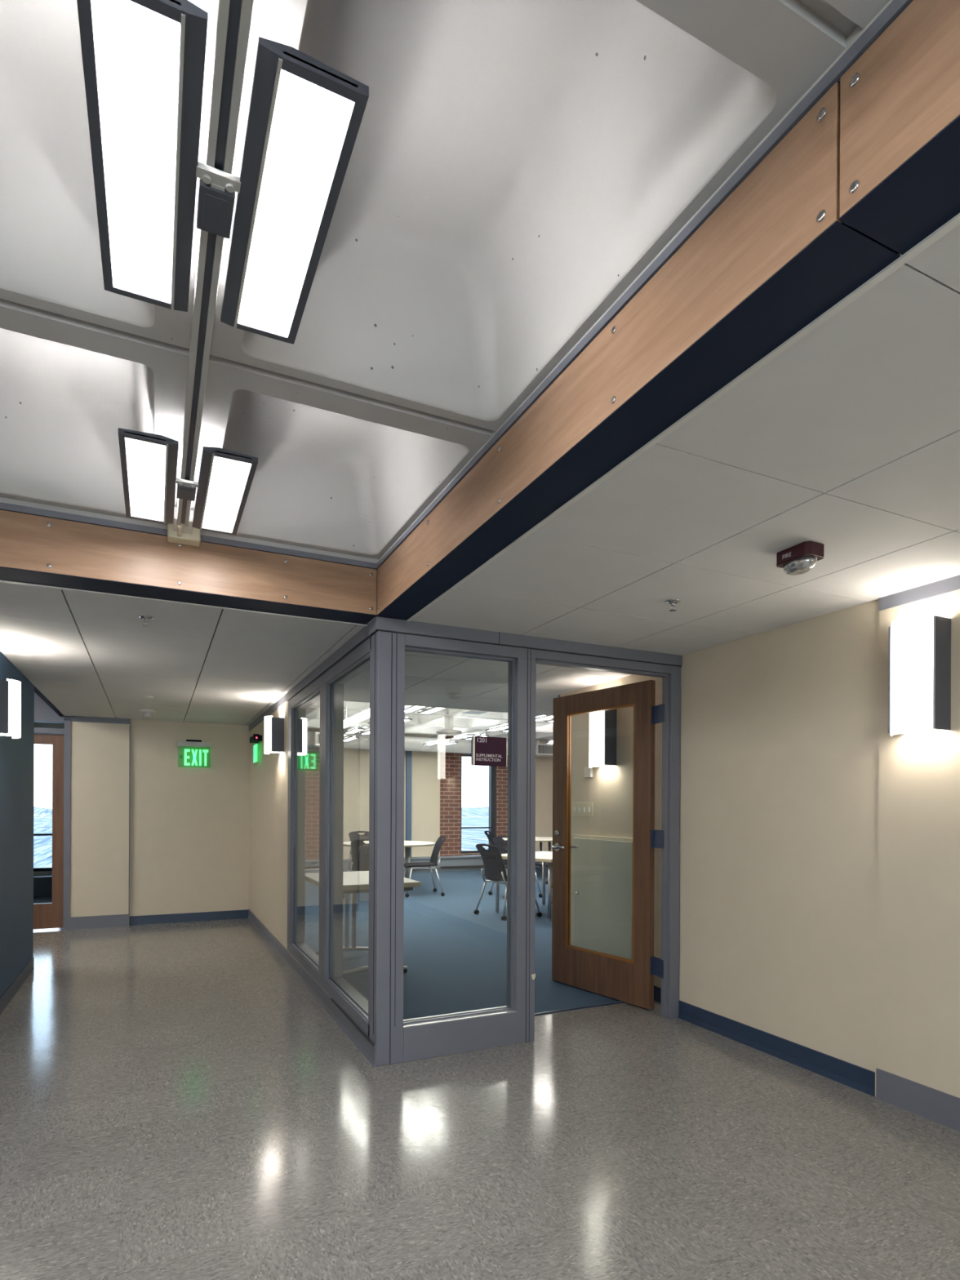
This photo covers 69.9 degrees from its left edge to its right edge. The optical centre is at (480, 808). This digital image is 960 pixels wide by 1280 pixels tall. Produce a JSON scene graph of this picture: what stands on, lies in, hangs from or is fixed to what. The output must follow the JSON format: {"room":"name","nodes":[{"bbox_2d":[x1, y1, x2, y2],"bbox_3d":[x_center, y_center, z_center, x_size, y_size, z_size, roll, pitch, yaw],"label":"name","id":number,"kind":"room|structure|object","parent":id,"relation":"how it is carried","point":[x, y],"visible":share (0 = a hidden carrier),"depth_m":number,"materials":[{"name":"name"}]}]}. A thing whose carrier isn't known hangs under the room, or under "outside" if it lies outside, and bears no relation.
{"room":"school corridor","nodes":[
{"label":"school corridor","id":0,"kind":"room"},
{"bbox_2d":[0,651,34,997],"bbox_3d":[-4.101,0.145,3.654,2.530,2.293,2.920,0,0,-25],"label":"wall","id":1,"kind":"structure","parent":0,"point":[16,754],"depth_m":4.84,"materials":[{"name":"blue paint"}]},
{"bbox_2d":[0,679,21,737],"bbox_3d":[-2.810,-0.588,4.066,0.150,0.330,0.198,0,0,-25],"label":"wall sconce","id":2,"kind":"object","parent":1,"relation":"attached to","point":[10,689],"visible":1,"depth_m":4.01,"materials":[{"name":"white plastic"}]},
{"bbox_2d":[6,679,21,737],"bbox_3d":[-2.768,-0.588,4.086,0.056,0.330,0.180,0,0,-25],"label":"diffuser","id":3,"kind":"object","parent":2,"relation":"attached to","point":[13,686],"depth_m":4.02,"materials":[{"name":"white plastic"}]},
{"bbox_2d":[0,956,34,1014],"bbox_3d":[-2.961,1.247,4.198,0.006,0.100,2.920,0,0,-25],"label":"baseboard","id":4,"kind":"structure","parent":1,"relation":"attached to","point":[13,988],"depth_m":4.80,"materials":[{"name":"blue plastic"}]},
{"bbox_2d":[34,685,63,716],"bbox_3d":[-4.020,-1.142,6.402,0.035,0.338,1.980,0,0,-25],"label":"trim","id":5,"kind":"structure","parent":1,"relation":"attached to","point":[37,691],"depth_m":6.27,"materials":[{"name":"blue paint"}]},
{"bbox_2d":[33,722,130,875],"bbox_3d":[-5.570,-0.015,8.923,4.400,2.600,3.700,0,0,-25],"label":"wall","id":6,"kind":"structure","parent":0,"point":[44,725],"depth_m":10.22,"materials":[{"name":"beige paint"}]},
{"bbox_2d":[33,833,52,871],"bbox_3d":[-6.508,-0.119,10.281,0.570,2.120,0.120,0,0,-25],"label":"window","id":7,"kind":"structure","parent":6,"relation":"in","point":[35,869],"depth_m":10.23,"materials":[{"name":"brown metal"}]},
{"bbox_2d":[34,692,249,915],"bbox_3d":[-4.113,-0.029,7.512,3.020,2.640,0.100,0,0,-25],"label":"wall","id":8,"kind":"structure","parent":0,"point":[189,824],"depth_m":7.83,"materials":[{"name":"beige paint"}]},
{"bbox_2d":[70,719,130,917],"bbox_3d":[-4.134,0.005,7.485,0.560,2.573,0.130,0,0,-25],"label":"wall panel","id":9,"kind":"object","parent":8,"relation":"attached to","point":[100,776],"visible":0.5,"depth_m":7.42,"materials":[{"name":"beige paint"}]},
{"bbox_2d":[69,715,130,929],"bbox_3d":[-4.108,0.145,7.434,0.564,2.293,0.045,0,0,-25],"label":"trim panel","id":10,"kind":"object","parent":9,"relation":"attached to","point":[118,920],"visible":0.88,"depth_m":7.43,"materials":[{"name":"grey paint"}]},
{"bbox_2d":[129,909,248,925],"bbox_3d":[-3.298,1.245,7.842,1.255,0.100,0.008,0,0,-25],"label":"baseboard","id":11,"kind":"structure","parent":8,"relation":"attached to","point":[232,914],"depth_m":7.82,"materials":[{"name":"blue plastic"}]},
{"bbox_2d":[177,739,210,768],"bbox_3d":[-3.259,-0.621,7.828,0.350,0.312,0.060,0,0,-25],"label":"exit sign","id":12,"kind":"object","parent":8,"relation":"attached to","point":[188,743],"visible":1,"depth_m":7.82,"materials":[{"name":"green plastic"}]},
{"bbox_2d":[0,582,364,725],"bbox_3d":[-2.511,-0.999,5.467,1.890,0.050,4.965,0,0,-25],"label":"ceiling","id":13,"kind":"structure","parent":0,"point":[88,654],"depth_m":4.32,"materials":[{"name":"tile"}]},
{"bbox_2d":[137,708,156,717],"bbox_3d":[-3.321,-0.943,6.856,0.170,0.070,0.170,0,0,-25],"label":"smoke detector","id":14,"kind":"object","parent":13,"relation":"attached to","point":[146,713],"visible":1,"depth_m":6.82,"materials":[{"name":"white plastic"}]},
{"bbox_2d":[248,701,288,949],"bbox_3d":[-2.152,0.014,7.021,0.100,2.573,2.670,0,0,-25],"label":"wall","id":15,"kind":"structure","parent":0,"point":[268,779],"depth_m":6.70,"materials":[{"name":"beige paint"}]},
{"bbox_2d":[249,733,262,765],"bbox_3d":[-2.387,-0.616,7.298,0.090,0.310,0.345,0,0,-25],"label":"exit sign","id":16,"kind":"object","parent":15,"relation":"attached to","point":[255,739],"visible":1,"depth_m":7.22,"materials":[{"name":"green plastic"}]},
{"bbox_2d":[264,715,284,754],"bbox_3d":[-1.818,-0.638,6.032,0.150,0.320,0.198,0,0,-25],"label":"wall sconce","id":17,"kind":"object","parent":15,"relation":"attached to","point":[273,726],"visible":1,"depth_m":5.95,"materials":[{"name":"white"}]},
{"bbox_2d":[264,715,272,754],"bbox_3d":[-1.861,-0.638,6.012,0.056,0.320,0.180,0,0,-25],"label":"diffuser","id":18,"kind":"object","parent":17,"relation":"attached to","point":[268,719],"depth_m":5.95,"materials":[{"name":"white plastic"}]},
{"bbox_2d":[287,674,323,987],"bbox_3d":[-1.286,0.202,5.219,0.120,2.205,1.330,0,0,-25],"label":"window","id":19,"kind":"structure","parent":15,"relation":"in","point":[310,961],"depth_m":5.67,"materials":[{"name":"grey paint"}]},
{"bbox_2d":[248,622,370,730],"bbox_3d":[-1.638,-0.938,5.852,0.042,0.064,5.020,0,0,-25],"label":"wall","id":20,"kind":"structure","parent":15,"relation":"attached to","point":[362,635],"depth_m":4.62,"materials":[{"name":"grey metal"}]},
{"bbox_2d":[321,636,371,1036],"bbox_3d":[-0.760,0.204,4.112,0.120,2.205,1.120,0,0,-25],"label":"window","id":21,"kind":"structure","parent":20,"relation":"in","point":[351,1001],"depth_m":4.53,"materials":[{"name":"grey paint"}]},
{"bbox_2d":[368,631,404,1066],"bbox_3d":[-0.488,0.205,3.569,0.145,2.205,0.145,0,0,-25],"label":"corner post","id":22,"kind":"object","parent":20,"relation":"attached to","point":[388,1025],"depth_m":3.51,"materials":[{"name":"grey metal"}]},
{"bbox_2d":[248,909,376,1066],"bbox_3d":[-1.635,1.249,5.791,0.012,0.108,5.140,0,0,-25],"label":"baseboard","id":23,"kind":"structure","parent":15,"relation":"attached to","point":[368,1051],"depth_m":4.59,"materials":[{"name":"grey paint"}]},
{"bbox_2d":[343,706,427,737],"bbox_3d":[-1.294,-1.236,9.607,0.040,0.040,6.230,0,0,-25],"label":"rail","id":24,"kind":"object","parent":15,"relation":"attached to","point":[406,713],"visible":0.02,"depth_m":10.51,"materials":[{"name":"white metal"}]},
{"bbox_2d":[343,726,369,734],"bbox_3d":[-1.859,-1.217,10.795,0.414,0.048,0.700,0,0,-25],"label":"ceiling light","id":25,"kind":"object","parent":24,"relation":"attached to","point":[355,730],"visible":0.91,"depth_m":10.76,"materials":[{"name":"white"}]},
{"bbox_2d":[404,706,444,714],"bbox_3d":[-0.679,-1.212,8.311,0.414,0.048,0.700,0,0,-25],"label":"ceiling light","id":26,"kind":"object","parent":24,"relation":"attached to","point":[424,710],"visible":0.75,"depth_m":8.34,"materials":[{"name":"white"}]},
{"bbox_2d":[404,706,422,712],"bbox_3d":[-0.797,-1.197,8.255,0.115,0.004,0.664,0,0,-25],"label":"diffuser","id":27,"kind":"object","parent":26,"relation":"attached to","point":[411,708],"depth_m":8.28,"materials":[{"name":"white"}]},
{"bbox_2d":[421,707,444,713],"bbox_3d":[-0.561,-1.196,8.367,0.115,0.004,0.664,0,0,-25],"label":"diffuser","id":28,"kind":"object","parent":26,"relation":"attached to","point":[431,710],"depth_m":8.41,"materials":[{"name":"white plastic"}]},
{"bbox_2d":[343,621,552,715],"bbox_3d":[2.417,-1.313,7.878,8.880,0.733,0.040,0,0,-25],"label":"trim","id":29,"kind":"structure","parent":15,"relation":"attached to","point":[370,621],"depth_m":6.58,"materials":[{"name":"tile"}]},
{"bbox_2d":[438,729,490,742],"bbox_3d":[0.376,-1.228,10.401,0.040,0.040,6.230,0,0,-25],"label":"rail","id":30,"kind":"object","parent":15,"relation":"attached to","point":[484,731],"visible":0.02,"depth_m":11.30,"materials":[{"name":"white metal"}]},
{"bbox_2d":[422,740,457,746],"bbox_3d":[-0.746,-1.212,12.763,0.414,0.048,0.700,0,0,-25],"label":"ceiling light","id":31,"kind":"object","parent":30,"relation":"attached to","point":[439,743],"visible":1,"depth_m":12.66,"materials":[{"name":"white"}]},
{"bbox_2d":[449,733,488,739],"bbox_3d":[-0.188,-1.210,11.589,0.414,0.048,0.700,0,0,-25],"label":"ceiling light","id":32,"kind":"object","parent":30,"relation":"attached to","point":[467,735],"visible":0.76,"depth_m":11.47,"materials":[{"name":"white"}]},
{"bbox_2d":[484,724,507,732],"bbox_3d":[0.413,-1.207,10.325,0.414,0.048,0.700,0,0,-25],"label":"ceiling light","id":33,"kind":"object","parent":30,"relation":"attached to","point":[504,726],"visible":0.5,"depth_m":10.32,"materials":[{"name":"white plastic"}]},
{"bbox_2d":[535,715,552,722],"bbox_3d":[0.992,-1.204,9.105,0.414,0.048,0.700,0,0,-25],"label":"ceiling light","id":34,"kind":"object","parent":30,"relation":"attached to","point":[542,717],"visible":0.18,"depth_m":9.13,"materials":[{"name":"white plastic"}]},
{"bbox_2d":[535,715,552,720],"bbox_3d":[0.874,-1.190,9.049,0.115,0.004,0.664,0,0,-25],"label":"diffuser","id":35,"kind":"object","parent":34,"relation":"attached to","point":[540,717],"depth_m":9.11,"materials":[{"name":"white plastic"}]},
{"bbox_2d":[305,728,507,859],"bbox_3d":[-0.793,-0.169,14.598,8.900,2.950,0.250,0,0,-25],"label":"wall","id":36,"kind":"structure","parent":0,"point":[450,762],"depth_m":14.51,"materials":[{"name":"red brick"}]},
{"bbox_2d":[305,854,481,862],"bbox_3d":[-0.686,1.022,14.385,8.880,0.030,0.330,0,0,-25],"label":"window sill","id":37,"kind":"structure","parent":36,"relation":"attached to","point":[473,855],"depth_m":14.19,"materials":[{"name":"grey ceramic"}]},
{"bbox_2d":[461,755,496,853],"bbox_3d":[-0.060,-0.085,14.896,0.840,2.110,0.120,0,0,-25],"label":"window","id":38,"kind":"structure","parent":36,"relation":"attached to","point":[492,769],"depth_m":14.99,"materials":[{"name":"brown metal"}]},
{"bbox_2d":[305,617,552,741],"bbox_3d":[0.914,-1.646,11.486,9.000,0.400,7.770,0,0,-25],"label":"ceiling","id":39,"kind":"structure","parent":0,"point":[420,723],"depth_m":11.94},
{"bbox_2d":[343,701,369,728],"bbox_3d":[-1.389,-1.244,7.918,0.090,0.484,1.600,0,0,-25],"label":"pendant","id":40,"kind":"object","parent":39,"relation":"hanging from","point":[365,714],"visible":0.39,"depth_m":7.94,"materials":[{"name":"white"}]},
{"bbox_2d":[305,731,551,756],"bbox_3d":[-0.433,-1.302,13.853,8.700,0.380,0.280,0,0,-25],"label":"air duct","id":41,"kind":"object","parent":39,"relation":"hanging from","point":[411,744],"visible":0.33,"depth_m":13.36,"materials":[{"name":"white metal"}]},
{"bbox_2d":[312,731,344,746],"bbox_3d":[-2.758,-1.242,12.476,0.520,0.240,0.218,0,0,-25],"label":"wall sconce","id":42,"kind":"object","parent":41,"relation":"attached to","point":[316,735],"visible":0.23,"depth_m":12.31,"materials":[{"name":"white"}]},
{"bbox_2d":[535,742,552,756],"bbox_3d":[1.343,-1.224,14.425,0.520,0.240,0.218,0,0,-25],"label":"air register","id":43,"kind":"object","parent":41,"relation":"attached to","point":[541,749],"visible":0.78,"depth_m":14.33,"materials":[{"name":"white metal"}]},
{"bbox_2d":[435,715,462,734],"bbox_3d":[-0.494,-1.314,10.835,0.400,0.276,0.400,0,0,-25],"label":"drum light","id":44,"kind":"object","parent":39,"relation":"attached to","point":[448,730],"visible":1,"depth_m":10.77,"materials":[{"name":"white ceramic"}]},
{"bbox_2d":[0,0,889,559],"bbox_3d":[-0.845,-1.509,-0.299,3.995,0.520,6.470,0,0,-25],"label":"ceiling","id":45,"kind":"structure","parent":0,"point":[514,166],"depth_m":1.75,"materials":[{"name":"paint"}]},
{"bbox_2d":[0,0,893,563],"bbox_3d":[-0.776,-1.244,0.044,3.425,0.038,5.950,0,0,-25],"label":"trim","id":46,"kind":"structure","parent":45,"relation":"attached to","point":[858,32],"depth_m":2.83,"materials":[{"name":"paint"}]},
{"bbox_2d":[342,732,552,858],"bbox_3d":[-0.448,-0.167,14.745,5.350,2.950,0.280,0,0,-25],"label":"wall","id":47,"kind":"structure","parent":0,"point":[425,768],"depth_m":14.22,"materials":[{"name":"beige paint"}]},
{"bbox_2d":[405,751,412,857],"bbox_3d":[-1.467,-0.222,14.072,0.110,2.450,0.060,0,0,-25],"label":"column","id":48,"kind":"structure","parent":47,"relation":"attached to","point":[408,753],"depth_m":14.04,"materials":[{"name":"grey metal"}]},
{"bbox_2d":[304,866,619,1019],"bbox_3d":[1.244,1.339,10.276,8.920,0.054,9.910,0,0,-25],"label":"floor","id":49,"kind":"structure","parent":0,"point":[455,957],"depth_m":6.42,"materials":[{"name":"blue carpet"}]},
{"bbox_2d":[342,839,368,898],"bbox_3d":[-1.608,0.857,9.642,0.614,0.883,0.651,0,0,-15],"label":"chair","id":50,"kind":"object","parent":49,"relation":"on","point":[360,861],"visible":0.51,"depth_m":9.41,"materials":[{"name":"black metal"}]},
{"bbox_2d":[346,831,368,871],"bbox_3d":[-2.041,0.855,12.101,0.614,0.883,0.651,0,0,-20],"label":"chair","id":51,"kind":"object","parent":49,"relation":"on","point":[353,835],"visible":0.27,"depth_m":12.31,"materials":[{"name":"silver metal"}]},
{"bbox_2d":[305,871,420,975],"bbox_3d":[-1.019,0.933,5.652,0.720,0.728,1.060,0,0,-25],"label":"rectangular table","id":52,"kind":"object","parent":49,"relation":"on","point":[354,882],"visible":0.37,"depth_m":5.67,"materials":[{"name":"white laminate"}]},
{"bbox_2d":[342,840,435,878],"bbox_3d":[-1.528,0.933,11.289,1.560,0.732,1.560,0,0,-25],"label":"round table","id":53,"kind":"object","parent":49,"relation":"on","point":[407,844],"visible":0.33,"depth_m":11.01,"materials":[{"name":"white laminate"}]},
{"bbox_2d":[305,857,539,873],"bbox_3d":[-0.492,1.171,14.453,9.270,0.266,0.214,0,0,-25],"label":"baseboard heater","id":54,"kind":"object","parent":49,"relation":"on","point":[474,863],"visible":0.13,"depth_m":14.27,"materials":[{"name":"grey metal"}]},
{"bbox_2d":[404,835,446,897],"bbox_3d":[-0.855,0.861,10.392,0.651,0.883,0.614,0,0,-15],"label":"chair","id":55,"kind":"object","parent":49,"relation":"on","point":[433,860],"visible":0.99,"depth_m":10.41,"materials":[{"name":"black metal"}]},
{"bbox_2d":[484,831,495,875],"bbox_3d":[0.425,0.867,12.996,0.651,0.883,0.614,0,0,-21],"label":"chair","id":56,"kind":"object","parent":49,"relation":"on","point":[491,835],"visible":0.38,"depth_m":12.89,"materials":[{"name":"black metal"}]},
{"bbox_2d":[473,843,542,920],"bbox_3d":[0.307,0.866,8.354,0.651,0.883,0.614,0,0,-34],"label":"chair","id":57,"kind":"object","parent":49,"relation":"on","point":[495,870],"visible":0.9,"depth_m":8.20,"materials":[{"name":"black plastic"}]},
{"bbox_2d":[488,835,542,899],"bbox_3d":[0.509,0.867,10.246,0.614,0.883,0.651,0,0,-23],"label":"chair","id":58,"kind":"object","parent":49,"relation":"on","point":[498,841],"visible":0.19,"depth_m":10.40,"materials":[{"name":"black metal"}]},
{"bbox_2d":[495,851,552,920],"bbox_3d":[0.835,0.949,8.648,1.000,0.722,1.120,0,0,43],"label":"square table","id":59,"kind":"object","parent":49,"relation":"on","point":[541,856],"visible":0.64,"depth_m":8.39,"materials":[{"name":"white laminate"}]},
{"bbox_2d":[502,836,552,874],"bbox_3d":[0.926,0.944,13.230,1.560,0.732,1.560,0,0,-25],"label":"round table","id":60,"kind":"object","parent":49,"relation":"on","point":[540,839],"visible":0.27,"depth_m":13.00,"materials":[{"name":"white laminate"}]},
{"bbox_2d":[0,895,959,1279],"bbox_3d":[-2.243,1.325,4.473,6.600,0.050,15.200,0,0,-25],"label":"floor","id":61,"kind":"structure","parent":0,"point":[176,1103],"depth_m":2.66,"materials":[{"name":"stone"}]},
{"bbox_2d":[33,875,52,896],"bbox_3d":[-6.231,1.142,10.186,4.100,0.280,0.245,0,0,-25],"label":"base cabinet","id":62,"kind":"object","parent":61,"relation":"on","point":[42,885],"visible":0.02,"depth_m":9.99,"materials":[{"name":"grey ceramic"}]},
{"bbox_2d":[343,651,632,715],"bbox_3d":[2.978,-0.975,6.695,8.880,0.050,2.580,0,0,-25],"label":"ceiling","id":63,"kind":"structure","parent":0,"point":[482,684],"depth_m":5.26,"materials":[{"name":"tile"}]},
{"bbox_2d":[446,693,462,699],"bbox_3d":[-0.215,-0.947,5.819,0.140,0.035,0.140,0,0,-25],"label":"smoke detector","id":64,"kind":"object","parent":63,"relation":"attached to","point":[451,695],"visible":1,"depth_m":5.77,"materials":[{"name":"white plastic"}]},
{"bbox_2d":[534,1000,624,1015],"bbox_3d":[0.559,1.309,4.460,1.050,0.007,0.020,0,0,-25],"label":"threshold","id":65,"kind":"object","parent":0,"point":[619,1002],"depth_m":4.50,"materials":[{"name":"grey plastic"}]},
{"bbox_2d":[411,224,959,655],"bbox_3d":[1.724,-0.980,1.244,1.805,0.050,5.970,0,0,-25],"label":"ceiling","id":66,"kind":"structure","parent":0,"point":[846,441],"depth_m":2.18,"materials":[{"name":"tile"}]},
{"bbox_2d":[665,598,680,611],"bbox_3d":[0.892,-0.937,3.179,0.070,0.044,0.070,0,0,-25],"label":"sprinkler","id":67,"kind":"object","parent":66,"relation":"attached to","point":[673,602],"visible":1,"depth_m":3.17,"materials":[{"name":"silver metal"}]},
{"bbox_2d":[776,541,823,575],"bbox_3d":[1.182,-0.915,2.542,0.101,0.085,0.150,0,0,-25],"label":"fire alarm strobe","id":68,"kind":"object","parent":66,"relation":"attached to","point":[800,558],"visible":1,"depth_m":2.50,"materials":[{"name":"red plastic"}]},
{"bbox_2d":[560,589,959,1097],"bbox_3d":[2.283,0.174,2.392,0.222,2.293,7.560,0,0,-25],"label":"wall","id":69,"kind":"structure","parent":0,"point":[778,753],"depth_m":3.45,"materials":[{"name":"beige paint"}]},
{"bbox_2d":[288,629,681,1064],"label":"frame","id":70,"kind":"structure","parent":69,"relation":"in","point":[439,1035],"depth_m":3.83,"materials":[{"name":"grey paint"}]},
{"bbox_2d":[471,735,506,766],"bbox_3d":[0.050,-0.313,3.792,0.210,0.160,0.022,0,0,-25],"label":"room sign","id":71,"kind":"object","parent":70,"relation":"attached to","point":[485,750],"visible":1,"depth_m":3.78,"materials":[{"name":"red plastic"}]},
{"bbox_2d":[368,616,682,666],"bbox_3d":[0.344,-0.929,3.942,1.982,0.064,0.132,0,0,-25],"label":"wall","id":72,"kind":"structure","parent":69,"relation":"attached to","point":[377,623],"depth_m":3.80,"materials":[{"name":"grey metal"}]},
{"bbox_2d":[0,510,377,614],"bbox_3d":[-1.697,-1.087,2.886,2.604,0.228,0.021,0,0,-25],"label":"panel","id":73,"kind":"object","parent":72,"relation":"attached to","point":[28,542],"visible":1,"depth_m":3.04,"materials":[{"name":"brown wood"}]},
{"bbox_2d":[167,506,200,546],"bbox_3d":[-1.273,-1.213,2.957,0.132,0.085,0.220,0,0,-25],"label":"bracket","id":74,"kind":"object","parent":73,"relation":"attached to","point":[177,534],"visible":0.75,"depth_m":2.98,"materials":[{"name":"beige metal"}]},
{"bbox_2d":[176,0,253,526],"bbox_3d":[-0.053,-1.188,0.363,0.045,0.045,5.505,0,0,-25],"label":"rail","id":75,"kind":"object","parent":74,"relation":"attached to","point":[233,17],"visible":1,"depth_m":1.25,"materials":[{"name":"grey metal"}]},
{"bbox_2d":[118,427,257,534],"bbox_3d":[-1.076,-1.178,2.514,0.414,0.052,0.680,0,0,-25],"label":"ceiling light","id":76,"kind":"object","parent":75,"relation":"attached to","point":[148,461],"visible":1,"depth_m":2.45,"materials":[{"name":"white plastic"}]},
{"bbox_2d":[125,437,165,520],"bbox_3d":[-1.194,-1.161,2.458,0.115,0.004,0.644,0,0,-25],"label":"diffuser","id":77,"kind":"object","parent":76,"relation":"attached to","point":[145,460],"depth_m":2.42,"materials":[{"name":"white plastic"}]},
{"bbox_2d":[202,456,251,532],"bbox_3d":[-0.958,-1.160,2.570,0.115,0.004,0.644,0,0,-25],"label":"diffuser","id":78,"kind":"object","parent":76,"relation":"attached to","point":[228,480],"depth_m":2.52,"materials":[{"name":"white plastic"}]},
{"bbox_2d":[76,0,368,344],"bbox_3d":[-0.509,-1.175,1.322,0.414,0.052,0.660,0,0,-25],"label":"ceiling light","id":79,"kind":"object","parent":75,"relation":"attached to","point":[144,60],"visible":1,"depth_m":1.23,"materials":[{"name":"white"}]},
{"bbox_2d":[91,0,179,302],"bbox_3d":[-0.627,-1.159,1.266,0.115,0.004,0.624,0,0,-25],"label":"diffuser","id":80,"kind":"object","parent":79,"relation":"attached to","point":[135,43],"depth_m":1.19,"materials":[{"name":"white plastic"}]},
{"bbox_2d":[237,69,353,336],"bbox_3d":[-0.391,-1.157,1.378,0.115,0.004,0.624,0,0,-25],"label":"diffuser","id":81,"kind":"object","parent":79,"relation":"attached to","point":[307,136],"depth_m":1.29,"materials":[{"name":"white plastic"}]},
{"bbox_2d":[0,115,959,624],"bbox_3d":[-0.749,-0.981,0.151,3.570,0.031,6.120,0,0,-25],"label":"trim","id":82,"kind":"structure","parent":72,"relation":"attached to","point":[922,195],"depth_m":1.47,"materials":[{"name":"blue paint"}]},
{"bbox_2d":[0,213,959,626],"bbox_3d":[-0.745,-0.978,0.161,3.585,0.036,6.135,0,0,-25],"label":"trim","id":83,"kind":"structure","parent":72,"relation":"attached to","point":[953,222],"depth_m":1.61,"materials":[{"name":"white paint"}]},
{"bbox_2d":[377,82,841,614],"bbox_3d":[0.040,-1.079,2.285,0.021,0.228,2.561,0,0,-25],"label":"panel","id":84,"kind":"object","parent":72,"relation":"attached to","point":[792,197],"visible":1,"depth_m":1.51,"materials":[{"name":"brown wood"}]},
{"bbox_2d":[376,81,848,615],"bbox_3d":[-0.774,-1.113,0.050,3.435,0.288,5.960,0,0,-25],"label":"trim","id":85,"kind":"structure","parent":72,"relation":"attached to","point":[842,223],"depth_m":3.46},
{"bbox_2d":[0,0,913,569],"bbox_3d":[-0.776,-1.212,0.044,3.425,0.026,5.950,0,0,-25],"label":"trim","id":86,"kind":"structure","parent":85,"relation":"attached to","point":[895,7],"depth_m":1.62,"materials":[{"name":"grey paint"}]},
{"bbox_2d":[840,0,959,217],"bbox_3d":[1.099,-1.074,0.056,0.021,0.228,2.362,0,0,-25],"label":"panel","id":87,"kind":"object","parent":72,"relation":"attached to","point":[903,91],"visible":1,"depth_m":1.03,"materials":[{"name":"brown wood"}]},
{"bbox_2d":[571,802,592,817],"bbox_3d":[0.816,0.013,5.490,0.012,0.111,0.290,0,0,-25],"label":"switch plate","id":88,"kind":"object","parent":69,"relation":"attached to","point":[578,809],"visible":1,"depth_m":5.48,"materials":[{"name":"beige plastic"}]},
{"bbox_2d":[584,766,592,777],"bbox_3d":[0.851,-0.284,5.408,0.022,0.085,0.090,0,0,-25],"label":"thermostat","id":89,"kind":"object","parent":69,"relation":"attached to","point":[588,771],"visible":0.79,"depth_m":5.39,"materials":[{"name":"white plastic"}]},
{"bbox_2d":[572,834,632,959],"bbox_3d":[0.919,0.704,5.211,0.060,0.980,0.800,0,0,-25],"label":"frosted glass","id":90,"kind":"object","parent":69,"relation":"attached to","point":[602,877],"visible":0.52,"depth_m":5.16,"materials":[{"name":"white glass"}]},
{"bbox_2d":[589,709,617,768],"bbox_3d":[0.901,-0.551,5.155,0.150,0.490,0.198,0,0,-25],"label":"wall sconce","id":91,"kind":"object","parent":69,"relation":"attached to","point":[602,724],"visible":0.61,"depth_m":5.08,"materials":[{"name":"white plastic"}]},
{"bbox_2d":[589,711,604,768],"bbox_3d":[0.859,-0.551,5.135,0.056,0.490,0.180,0,0,-25],"label":"diffuser","id":92,"kind":"object","parent":91,"relation":"attached to","point":[597,720],"depth_m":5.08,"materials":[{"name":"white plastic"}]},
{"bbox_2d":[533,649,680,1039],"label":"door","id":93,"kind":"structure","parent":69,"relation":"in","point":[624,980],"depth_m":4.49,"materials":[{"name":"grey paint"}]},
{"bbox_2d":[653,985,661,1003],"bbox_3d":[0.978,1.264,5.145,0.006,0.100,1.470,0,0,-25],"label":"baseboard","id":94,"kind":"structure","parent":69,"relation":"attached to","point":[657,991],"depth_m":4.66,"materials":[{"name":"blue plastic"}]},
{"bbox_2d":[678,1000,959,1132],"bbox_3d":[2.523,1.254,1.623,0.020,0.135,5.960,0,0,-25],"label":"baseboard","id":95,"kind":"structure","parent":69,"relation":"attached to","point":[860,1078],"depth_m":3.28,"materials":[{"name":"blue plastic"}]},
{"bbox_2d":[875,599,879,1096],"bbox_3d":[1.861,0.172,3.158,0.106,2.293,0.015,0,0,-25],"label":"trim","id":96,"kind":"structure","parent":69,"relation":"attached to","point":[877,613],"depth_m":3.14,"materials":[{"name":"beige paint"}]},
{"bbox_2d":[878,574,959,610],"bbox_3d":[2.816,-0.921,1.029,0.017,0.058,4.645,0,0,-25],"label":"trim","id":97,"kind":"structure","parent":69,"relation":"attached to","point":[952,584],"depth_m":2.95,"materials":[{"name":"grey paint"}]},
{"bbox_2d":[888,613,951,736],"bbox_3d":[1.838,-0.554,2.901,0.150,0.485,0.198,0,0,-25],"label":"wall sconce","id":98,"kind":"object","parent":69,"relation":"attached to","point":[919,646],"visible":1,"depth_m":2.83,"materials":[{"name":"white"}]},
{"label":"outside","id":99,"kind":"structure","parent":0,"visible":0},
{"bbox_2d":[33,806,488,817],"bbox_3d":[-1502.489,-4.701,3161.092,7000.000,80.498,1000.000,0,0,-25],"label":"ridge","id":100,"kind":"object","parent":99,"point":[38,812],"visible":0.06,"depth_m":3365.80,"materials":[{"name":"blue soil"}]},
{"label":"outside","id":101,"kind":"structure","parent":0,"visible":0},
{"bbox_2d":[33,817,488,867],"bbox_3d":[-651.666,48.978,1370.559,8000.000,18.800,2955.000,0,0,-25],"label":"water","id":102,"kind":"structure","parent":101,"point":[470,837],"depth_m":953.66,"materials":[{"name":"blue liquid"}]},
{"bbox_3d":[-5.197,-0.163,8.048,4.520,2.900,6.200,0,0,-25],"label":"wall","id":103,"kind":"structure","parent":0,"visible":0},
{"bbox_2d":[33,716,71,929],"bbox_3d":[-4.926,0.168,7.101,1.200,2.240,0.145,0,0,-25],"label":"door","id":104,"kind":"structure","parent":103,"relation":"in","point":[55,914],"depth_m":7.28,"materials":[{"name":"brown wood"}]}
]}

